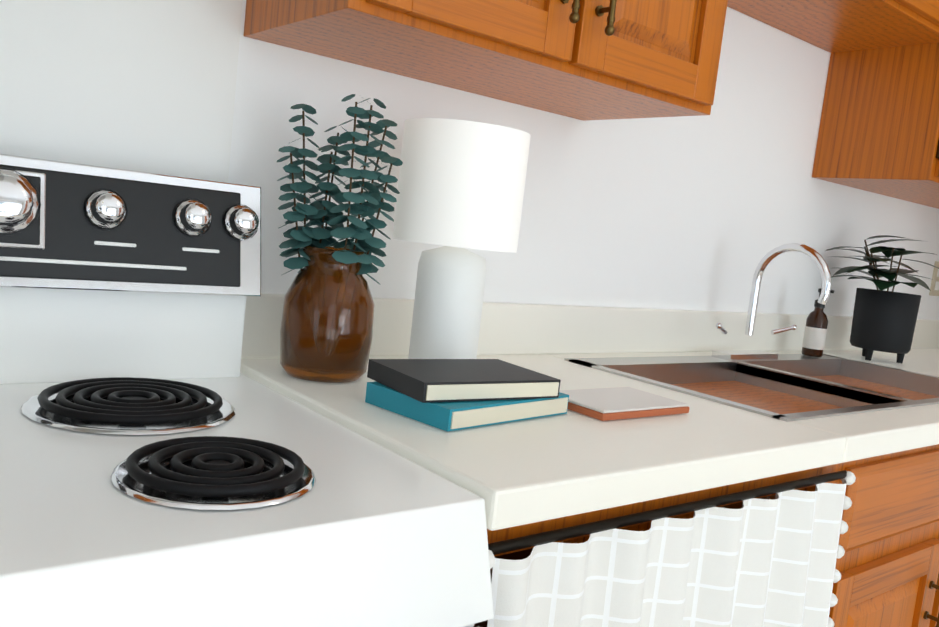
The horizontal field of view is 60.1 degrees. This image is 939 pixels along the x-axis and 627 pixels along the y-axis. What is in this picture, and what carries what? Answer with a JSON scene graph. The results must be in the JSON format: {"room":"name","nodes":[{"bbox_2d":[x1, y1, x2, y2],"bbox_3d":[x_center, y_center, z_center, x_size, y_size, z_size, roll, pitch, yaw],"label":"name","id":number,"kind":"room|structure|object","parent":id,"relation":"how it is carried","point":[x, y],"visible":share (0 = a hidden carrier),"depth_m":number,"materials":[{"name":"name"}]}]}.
{"room":"kitchen","nodes":[
{"label":"kitchen","id":0,"kind":"room"},
{"bbox_2d":[228,0,938,319],"bbox_3d":[-1.151,-0.229,0.657,7.830,2.380,0.150,2,8,-39],"label":"wall","id":1,"kind":"structure","parent":0,"point":[715,206],"depth_m":1.80,"materials":[{"name":"white paint"}]},
{"bbox_2d":[0,0,242,182],"bbox_3d":[-0.666,-0.255,0.941,0.808,0.680,0.004,2,8,-39],"label":"backsplash panel","id":2,"kind":"object","parent":1,"relation":"attached to","point":[148,86],"visible":0.33,"depth_m":1.09,"materials":[{"name":"white paint"}]},
{"bbox_2d":[244,0,627,99],"bbox_3d":[-0.024,-0.756,1.151,0.421,0.770,0.322,2,8,-39],"label":"upper cabinet","id":3,"kind":"object","parent":1,"relation":"attached to","point":[585,60],"depth_m":1.13,"materials":[{"name":"brown wood"}]},
{"bbox_2d":[241,293,938,358],"bbox_3d":[0.235,0.034,1.711,4.033,0.100,0.020,2,8,-39],"label":"backsplash","id":4,"kind":"structure","parent":1,"relation":"attached to","point":[505,328],"depth_m":1.72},
{"bbox_2d":[502,0,747,120],"bbox_3d":[0.208,-0.749,1.339,0.421,0.770,0.322,2,8,-39],"label":"upper cabinet","id":5,"kind":"object","parent":1,"relation":"attached to","point":[670,50],"depth_m":1.32,"materials":[{"name":"brown wood"}]},
{"bbox_2d":[748,0,895,23],"bbox_3d":[0.589,-0.902,1.615,0.512,0.440,0.322,2,8,-39],"label":"upper cabinet","id":6,"kind":"object","parent":1,"relation":"attached to","point":[765,11],"depth_m":1.81,"materials":[{"name":"brown wood"}]},
{"bbox_2d":[767,0,938,55],"bbox_3d":[0.891,-0.894,1.860,0.511,0.440,0.322,2,8,-39],"label":"upper cabinet","id":7,"kind":"object","parent":1,"relation":"attached to","point":[901,26],"depth_m":1.92,"materials":[{"name":"brown wood"}]},
{"bbox_2d":[812,48,938,203],"bbox_3d":[1.260,-0.721,2.191,0.488,0.770,0.322,2,8,-39],"label":"upper cabinet","id":8,"kind":"object","parent":1,"relation":"attached to","point":[878,133],"depth_m":2.07,"materials":[{"name":"brown wood"}]},
{"bbox_2d":[921,204,938,208],"bbox_3d":[1.545,-0.713,2.421,0.488,0.770,0.322,2,8,-39],"label":"upper cabinet","id":9,"kind":"object","parent":1,"relation":"attached to","point":[930,205],"depth_m":2.63,"materials":[{"name":"brown wood"}]},
{"bbox_2d":[929,261,938,295],"bbox_3d":[1.617,-0.119,2.801,0.075,0.118,0.009,2,8,-39],"label":"electrical outlet","id":10,"kind":"object","parent":1,"relation":"attached to","point":[934,289],"visible":0.92,"depth_m":2.79,"materials":[{"name":"beige plastic"}]},
{"bbox_3d":[-0.123,1.262,-0.663,7.830,0.060,3.910,2,8,-39],"label":"floor","id":11,"kind":"structure","parent":0,"visible":0},
{"bbox_2d":[0,154,493,626],"bbox_3d":[-0.492,0.445,0.710,0.828,1.185,0.730,2,8,-39],"label":"range","id":12,"kind":"object","parent":11,"relation":"on","point":[164,462],"visible":1,"depth_m":0.76,"materials":[{"name":"white metal"}]},
{"bbox_2d":[508,367,938,626],"bbox_3d":[0.529,0.610,1.673,0.564,0.885,0.617,2,8,-39],"label":"base cabinet","id":13,"kind":"object","parent":11,"relation":"on","point":[857,545],"depth_m":1.14,"materials":[{"name":"brown wood"}]},
{"bbox_2d":[240,347,938,538],"bbox_3d":[0.905,0.163,1.871,2.786,0.043,0.643,2,8,-39],"label":"countertop","id":14,"kind":"structure","parent":13,"relation":"on","point":[529,474],"depth_m":1.05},
{"bbox_2d":[277,94,402,382],"bbox_3d":[-0.181,-0.105,1.155,0.172,0.395,0.145,2,8,-39],"label":"vase","id":15,"kind":"object","parent":14,"relation":"on","point":[326,331],"visible":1,"depth_m":1.13,"materials":[{"name":"orange glass"}]},
{"bbox_2d":[393,118,530,358],"bbox_3d":[-0.025,-0.095,1.272,0.196,0.385,0.196,2,8,-39],"label":"table lamp","id":16,"kind":"object","parent":14,"relation":"on","point":[461,186],"visible":0.81,"depth_m":1.19,"materials":[{"name":"white ceramic"}]},
{"bbox_2d":[365,359,568,431],"bbox_3d":[-0.004,0.098,1.067,0.243,0.051,0.174,1,8,-44],"label":"books","id":17,"kind":"object","parent":14,"relation":"on","point":[447,395],"visible":1,"depth_m":1.01,"materials":[{"name":"teal paper"}]},
{"bbox_2d":[559,387,689,420],"bbox_3d":[0.214,0.130,1.183,0.190,0.014,0.120,2,8,-39],"label":"book","id":18,"kind":"object","parent":14,"relation":"on","point":[607,404],"visible":0.77,"depth_m":1.16,"materials":[{"name":"white paper"}]},
{"bbox_2d":[801,288,833,356],"bbox_3d":[0.904,0.023,2.107,0.053,0.177,0.056,2,8,-39],"label":"soap bottle","id":19,"kind":"object","parent":14,"relation":"on","point":[814,337],"visible":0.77,"depth_m":2.09,"materials":[{"name":"brown glass"}]},
{"bbox_2d":[826,235,938,363],"bbox_3d":[1.113,-0.045,2.224,0.315,0.341,0.334,2,8,-39],"label":"planter","id":20,"kind":"object","parent":14,"relation":"on","point":[883,321],"visible":1,"depth_m":2.17,"materials":[{"name":"black"}]},
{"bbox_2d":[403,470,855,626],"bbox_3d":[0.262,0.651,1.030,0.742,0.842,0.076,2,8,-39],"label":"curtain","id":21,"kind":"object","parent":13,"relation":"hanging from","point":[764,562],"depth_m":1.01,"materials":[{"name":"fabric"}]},
{"bbox_2d":[780,367,938,402],"bbox_3d":[1.014,0.624,2.066,0.965,0.885,0.617,2,8,-39],"label":"base cabinet","id":22,"kind":"object","parent":11,"relation":"on","point":[854,377],"depth_m":2.03,"materials":[{"name":"brown wood"}]}
]}

